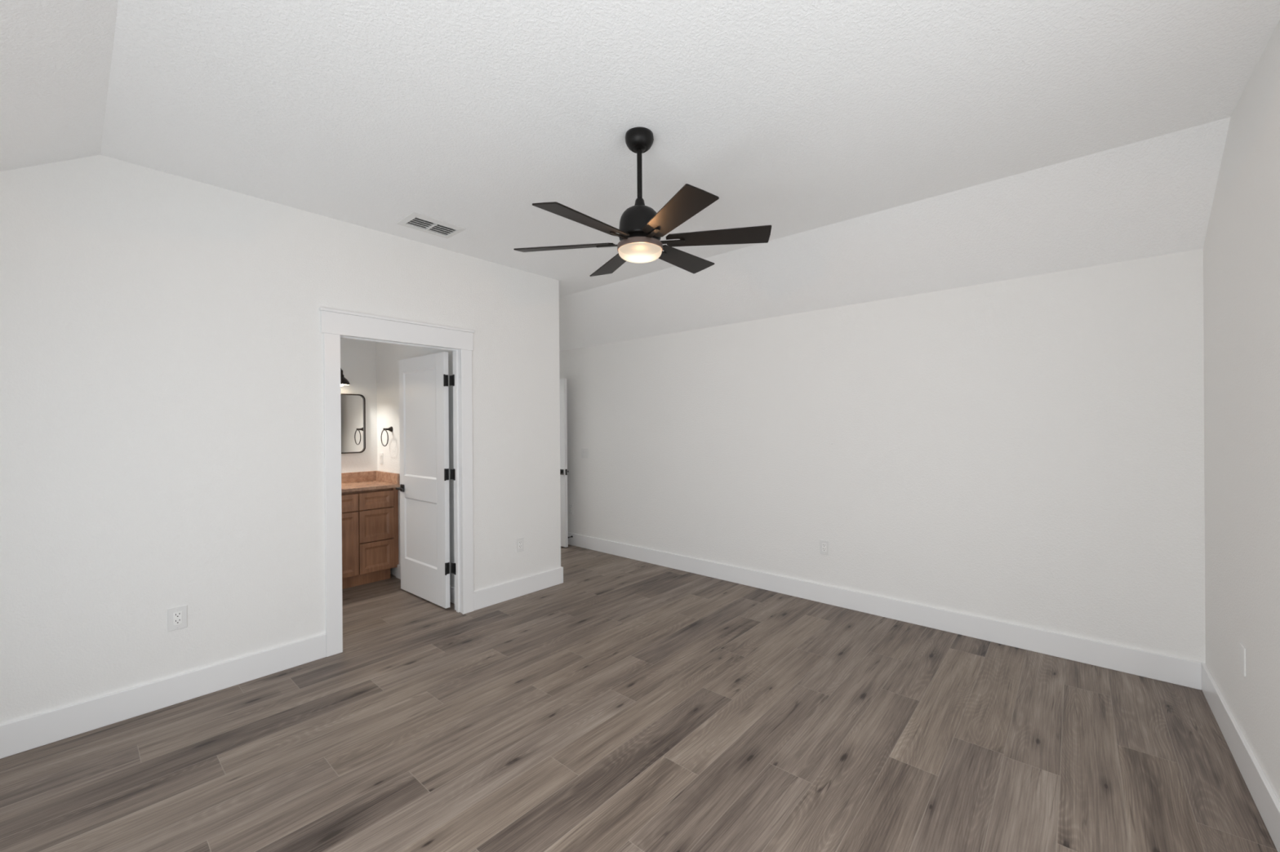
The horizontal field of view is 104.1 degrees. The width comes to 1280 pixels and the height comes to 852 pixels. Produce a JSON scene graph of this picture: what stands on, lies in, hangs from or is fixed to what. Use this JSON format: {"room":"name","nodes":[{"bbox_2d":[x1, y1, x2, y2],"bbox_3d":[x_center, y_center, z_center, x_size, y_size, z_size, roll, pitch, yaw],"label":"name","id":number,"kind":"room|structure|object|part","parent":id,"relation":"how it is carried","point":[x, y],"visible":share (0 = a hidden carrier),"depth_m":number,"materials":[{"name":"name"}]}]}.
{"room":"empty bedroom","nodes":[
{"label":"empty bedroom","id":0,"kind":"room"},
{"bbox_2d":[0,155,560,724],"bbox_3d":[-1.987,0.053,3.274,0.120,2.813,3.655,0,0,41],"label":"wall","id":1,"kind":"structure","parent":0,"point":[162,375],"depth_m":2.69,"materials":[{"name":"white paint"}]},
{"bbox_2d":[0,633,326,759],"bbox_3d":[-2.519,1.391,2.553,0.016,0.147,1.615,0,0,41],"label":"baseboard","id":2,"kind":"structure","parent":1,"relation":"attached to","point":[17,736],"depth_m":2.55,"materials":[{"name":"white wood"}]},
{"bbox_2d":[167,605,186,631],"bbox_3d":[-2.447,1.018,2.643,0.009,0.117,0.076,0,0,41],"label":"electrical outlet","id":3,"kind":"object","parent":1,"relation":"attached to","point":[177,616],"visible":1,"depth_m":2.64,"materials":[{"name":"white plastic"}]},
{"bbox_2d":[173,611,182,626],"bbox_3d":[-2.446,1.018,2.641,0.004,0.067,0.034,0,0,41],"label":"receptacle","id":4,"kind":"object","parent":3,"relation":"attached to","point":[177,615],"depth_m":2.64,"materials":[{"name":"white plastic"}]},
{"bbox_2d":[319,306,475,657],"bbox_3d":[-1.716,0.355,3.592,0.199,2.205,1.065,0,0,41],"label":"trim","id":5,"kind":"structure","parent":1,"relation":"attached to","point":[335,324],"depth_m":3.44,"materials":[{"name":"white wood"}]},
{"bbox_3d":[-1.963,0.436,3.194,0.019,2.048,0.092,0,0,41],"label":"casing","id":6,"kind":"part","parent":5,"relation":"part of","materials":[{"name":"white wood"}]},
{"bbox_3d":[-1.665,-0.660,3.540,0.022,0.139,1.049,0,0,41],"label":"head casing","id":7,"kind":"part","parent":5,"relation":"part of","materials":[{"name":"white wood"}]},
{"bbox_3d":[-1.349,0.431,3.896,0.019,2.048,0.090,0,0,41],"label":"casing","id":8,"kind":"part","parent":5,"relation":"part of","materials":[{"name":"white wood"}]},
{"bbox_2d":[395,351,449,608],"bbox_3d":[-1.824,0.429,4.208,0.792,2.033,0.150,0,0,40],"label":"door","id":9,"kind":"structure","parent":1,"relation":"in","point":[424,395],"depth_m":4.16,"materials":[{"name":"white paint"}]},
{"bbox_3d":[-2.099,0.548,4.408,0.064,0.064,0.009,0,0,40],"label":"handle","id":10,"kind":"part","parent":9,"relation":"part of","materials":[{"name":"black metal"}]},
{"bbox_3d":[-1.851,-0.018,4.227,0.564,0.905,0.038,0,0,40],"label":"panel","id":11,"kind":"part","parent":9,"relation":"part of","materials":[{"name":"white paint"}]},
{"bbox_3d":[-1.844,0.893,4.228,0.564,0.537,0.038,0,0,40],"label":"panel","id":12,"kind":"part","parent":9,"relation":"part of","materials":[{"name":"white paint"}]},
{"bbox_2d":[515,537,524,552],"bbox_3d":[-1.025,1.016,4.270,0.009,0.117,0.074,0,0,41],"label":"electrical outlet","id":13,"kind":"object","parent":1,"relation":"attached to","point":[519,542],"visible":1,"depth_m":4.26,"materials":[{"name":"white plastic"}]},
{"bbox_2d":[518,540,521,549],"bbox_3d":[-1.024,1.015,4.269,0.004,0.067,0.034,0,0,41],"label":"receptacle","id":14,"kind":"object","parent":13,"relation":"attached to","point":[519,541],"depth_m":4.27,"materials":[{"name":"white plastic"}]},
{"bbox_2d":[340,337,377,473],"bbox_3d":[-3.398,0.249,4.422,0.120,2.440,2.225,0,0,41],"label":"wall","id":15,"kind":"structure","parent":0,"point":[357,357],"depth_m":5.04,"materials":[{"name":"white paint"}]},
{"bbox_2d":[340,368,350,386],"bbox_3d":[-3.057,-0.477,4.554,0.228,0.203,0.725,0,0,41],"label":"vanity light","id":16,"kind":"object","parent":15,"relation":"attached to","point":[344,381],"visible":0.16,"depth_m":4.73,"materials":[{"name":"brown metal"}]},
{"bbox_2d":[340,393,365,453],"bbox_3d":[-2.974,-0.022,4.797,0.028,0.585,0.620,0,0,41],"label":"wall mirror","id":17,"kind":"object","parent":15,"relation":"attached to","point":[353,406],"visible":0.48,"depth_m":4.95,"materials":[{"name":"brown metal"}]},
{"bbox_2d":[341,471,376,483],"bbox_3d":[-3.106,0.511,4.647,0.020,0.100,1.224,0,0,41],"label":"backsplash","id":18,"kind":"structure","parent":15,"relation":"attached to","point":[357,477],"depth_m":4.98,"materials":[{"name":"beige stone"}]},
{"bbox_2d":[376,342,454,586],"bbox_3d":[-2.021,0.239,4.616,1.699,2.440,0.120,0,0,41],"label":"wall","id":19,"kind":"structure","parent":0,"point":[388,356],"depth_m":4.85,"materials":[{"name":"white paint"}]},
{"bbox_2d":[379,453,382,464],"bbox_3d":[-2.620,0.330,5.054,0.072,0.115,0.011,0,0,41],"label":"light switch","id":20,"kind":"object","parent":19,"relation":"attached to","point":[380,454],"visible":1,"depth_m":5.04,"materials":[{"name":"white plastic"}]},
{"bbox_2d":[380,426,392,446],"bbox_3d":[-2.460,0.101,4.866,0.165,0.194,0.080,0,0,41],"label":"towel ring","id":21,"kind":"object","parent":19,"relation":"attached to","point":[390,428],"visible":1,"depth_m":4.87,"materials":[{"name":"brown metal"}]},
{"bbox_3d":[-2.460,0.032,4.866,0.054,0.054,0.080,0,0,41],"label":"post","id":22,"kind":"part","parent":21,"relation":"part of","materials":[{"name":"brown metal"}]},
{"bbox_2d":[376,471,399,484],"bbox_3d":[-2.507,0.507,4.949,0.524,0.100,0.020,0,0,41],"label":"backsplash","id":23,"kind":"structure","parent":19,"relation":"attached to","point":[386,477],"depth_m":4.91,"materials":[{"name":"beige stone"}]},
{"bbox_2d":[0,544,1277,851],"bbox_3d":[-1.089,1.454,3.273,7.239,0.001,4.821,0,0,41],"label":"floor","id":24,"kind":"structure","parent":0,"point":[622,704],"depth_m":2.26,"materials":[{"name":"brown wood"}]},
{"bbox_2d":[341,487,398,589],"bbox_3d":[-2.905,1.028,4.500,0.508,0.874,1.223,0,0,41],"label":"vanity cabinet","id":25,"kind":"object","parent":24,"relation":"on","point":[370,518],"visible":0.38,"depth_m":4.60,"materials":[{"name":"brown wood"}]},
{"bbox_3d":[-2.654,0.691,4.419,0.020,0.155,0.295,0,0,41],"label":"drawer","id":26,"kind":"part","parent":25,"relation":"part of","materials":[{"name":"brown wood"}]},
{"bbox_3d":[-2.652,1.064,4.420,0.020,0.575,0.295,0,0,41],"label":"cabinet door","id":27,"kind":"part","parent":25,"relation":"part of","materials":[{"name":"brown wood"}]},
{"bbox_2d":[341,471,399,493],"bbox_3d":[-2.906,0.525,4.485,0.534,0.130,1.244,0,0,41],"label":"countertop","id":28,"kind":"structure","parent":25,"relation":"on","point":[369,480],"depth_m":4.88,"materials":[{"name":"beige stone"}]},
{"bbox_3d":[-2.453,0.689,4.649,0.020,0.155,0.304,0,0,41],"label":"drawer","id":29,"kind":"part","parent":25,"relation":"part of","materials":[{"name":"brown wood"}]},
{"bbox_3d":[-2.451,0.920,4.650,0.020,0.290,0.304,0,0,41],"label":"drawer","id":30,"kind":"part","parent":25,"relation":"part of","materials":[{"name":"brown wood"}]},
{"bbox_3d":[-2.450,1.211,4.650,0.020,0.277,0.304,0,0,41],"label":"drawer","id":31,"kind":"part","parent":25,"relation":"part of","materials":[{"name":"brown wood"}]},
{"bbox_2d":[0,0,1279,351],"bbox_3d":[-0.700,-1.138,2.915,6.159,0.607,4.821,0,0,41],"label":"ceiling","id":32,"kind":"structure","parent":0,"point":[887,148],"depth_m":2.18,"materials":[{"name":"white paint"}]},
{"bbox_2d":[396,212,466,238],"bbox_3d":[-1.394,-1.413,3.341,0.260,0.169,0.357,0,0,41],"label":"ceiling vent","id":33,"kind":"object","parent":32,"relation":"in","point":[415,220],"visible":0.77,"depth_m":3.34,"materials":[{"name":"white metal"}]},
{"bbox_2d":[513,127,771,276],"bbox_3d":[-0.002,-1.059,2.311,1.106,0.574,1.178,0,0,41],"label":"ceiling fan","id":34,"kind":"object","parent":32,"relation":"hanging from","point":[641,229],"visible":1,"depth_m":2.24,"materials":[{"name":"black metal"}]},
{"bbox_3d":[-0.352,-0.842,2.359,0.466,0.040,0.135,0,0,7],"label":"blade","id":35,"kind":"part","parent":34,"relation":"part of","materials":[{"name":"black wood"}]},
{"bbox_3d":[-0.209,-0.832,2.025,0.145,0.049,0.470,0,0,41],"label":"blade","id":36,"kind":"part","parent":34,"relation":"part of","materials":[{"name":"black wood"}]},
{"bbox_3d":[-0.141,-0.841,2.332,0.126,0.011,0.024,0,0,7],"label":"blade arm","id":37,"kind":"part","parent":34,"relation":"part of","materials":[{"name":"black metal"}]},
{"bbox_3d":[-0.137,-0.861,2.639,0.135,0.047,0.466,0,0,-22],"label":"blade","id":38,"kind":"part","parent":34,"relation":"part of","materials":[{"name":"black wood"}]},
{"bbox_3d":[-0.087,-0.837,2.199,0.024,0.014,0.126,0,0,37],"label":"blade arm","id":39,"kind":"part","parent":34,"relation":"part of","materials":[{"name":"black metal"}]},
{"bbox_3d":[0.001,-0.797,2.312,0.202,0.051,0.202,0,0,41],"label":"lamp shade","id":40,"kind":"part","parent":34,"relation":"part of","materials":[{"name":"white glass"}]},
{"bbox_3d":[0.054,-0.839,2.180,0.024,0.013,0.126,0,0,-23],"label":"blade arm","id":41,"kind":"part","parent":34,"relation":"part of","materials":[{"name":"black metal"}]},
{"bbox_3d":[0.142,-0.845,2.292,0.126,0.010,0.024,0,0,8],"label":"blade arm","id":42,"kind":"part","parent":34,"relation":"part of","materials":[{"name":"black metal"}]},
{"bbox_3d":[0.135,-0.838,1.983,0.136,0.041,0.466,0,0,-23],"label":"blade","id":43,"kind":"part","parent":34,"relation":"part of","materials":[{"name":"black wood"}]},
{"bbox_3d":[0.210,-0.867,2.599,0.146,0.046,0.468,0,0,41],"label":"blade","id":44,"kind":"part","parent":34,"relation":"part of","materials":[{"name":"black wood"}]},
{"bbox_3d":[0.352,-0.856,2.265,0.466,0.030,0.137,0,0,8],"label":"blade","id":45,"kind":"part","parent":34,"relation":"part of","materials":[{"name":"black wood"}]},
{"bbox_2d":[559,248,1205,663],"bbox_3d":[0.450,0.240,5.042,7.239,2.402,0.120,0,0,41],"label":"wall","id":46,"kind":"structure","parent":0,"point":[1028,451],"depth_m":3.50,"materials":[{"name":"white paint"}]},
{"bbox_2d":[568,504,573,514],"bbox_3d":[-0.845,1.015,6.093,0.073,0.117,0.009,0,0,41],"label":"electrical outlet","id":47,"kind":"object","parent":46,"relation":"attached to","point":[571,506],"visible":1,"depth_m":6.08,"materials":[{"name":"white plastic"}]},
{"bbox_2d":[819,539,829,555],"bbox_3d":[1.495,0.985,4.048,0.073,0.117,0.009,0,0,41],"label":"electrical outlet","id":48,"kind":"object","parent":46,"relation":"attached to","point":[824,544],"visible":1,"depth_m":4.05,"materials":[{"name":"white plastic"}]},
{"bbox_2d":[822,543,826,551],"bbox_3d":[1.493,0.985,4.047,0.034,0.067,0.004,0,0,41],"label":"receptacle","id":49,"kind":"object","parent":48,"relation":"attached to","point":[824,545],"depth_m":4.05,"materials":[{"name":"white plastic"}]},
{"bbox_2d":[568,532,1201,689],"bbox_3d":[0.813,1.366,4.642,5.903,0.147,0.016,0,0,41],"label":"baseboard","id":50,"kind":"structure","parent":46,"relation":"attached to","point":[1167,668],"depth_m":3.49,"materials":[{"name":"white wood"}]},
{"bbox_2d":[1203,20,1279,801],"bbox_3d":[1.542,0.032,0.884,0.120,2.813,4.701,0,0,41],"label":"wall","id":51,"kind":"structure","parent":0,"point":[1242,246],"depth_m":2.02,"materials":[{"name":"white paint"}]},
{"bbox_2d":[1201,662,1279,851],"bbox_3d":[1.540,1.365,0.976,0.016,0.147,4.581,0,0,41],"label":"baseboard","id":52,"kind":"structure","parent":51,"relation":"attached to","point":[1264,796],"depth_m":2.01,"materials":[{"name":"white"}]},
{"bbox_2d":[1240,642,1245,676],"bbox_3d":[2.504,0.971,2.075,0.006,0.117,0.074,0,0,41],"label":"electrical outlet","id":53,"kind":"object","parent":51,"relation":"attached to","point":[1242,650],"visible":1,"depth_m":2.06,"materials":[{"name":"white plastic"}]},
{"bbox_3d":[-1.842,0.059,6.189,0.120,2.793,1.166,0,0,41],"label":"wall","id":54,"kind":"structure","parent":0,"visible":0},
{"bbox_2d":[559,378,568,547],"bbox_3d":[-1.180,0.439,6.197,0.816,2.000,0.150,0,0,42],"label":"door","id":55,"kind":"structure","parent":54,"relation":"in","point":[563,406],"depth_m":5.93,"materials":[{"name":"white paint"}]},
{"bbox_3d":[-1.505,0.048,5.200,1.689,2.813,0.120,0,0,41],"label":"wall","id":56,"kind":"structure","parent":0,"visible":0},
{"bbox_2d":[395,564,563,610],"bbox_3d":[-1.701,1.383,4.863,1.825,0.147,0.932,0,0,41],"label":"baseboard","id":57,"kind":"structure","parent":56,"relation":"attached to","point":[493,595],"depth_m":4.23,"materials":[{"name":"white wood"}]}
]}

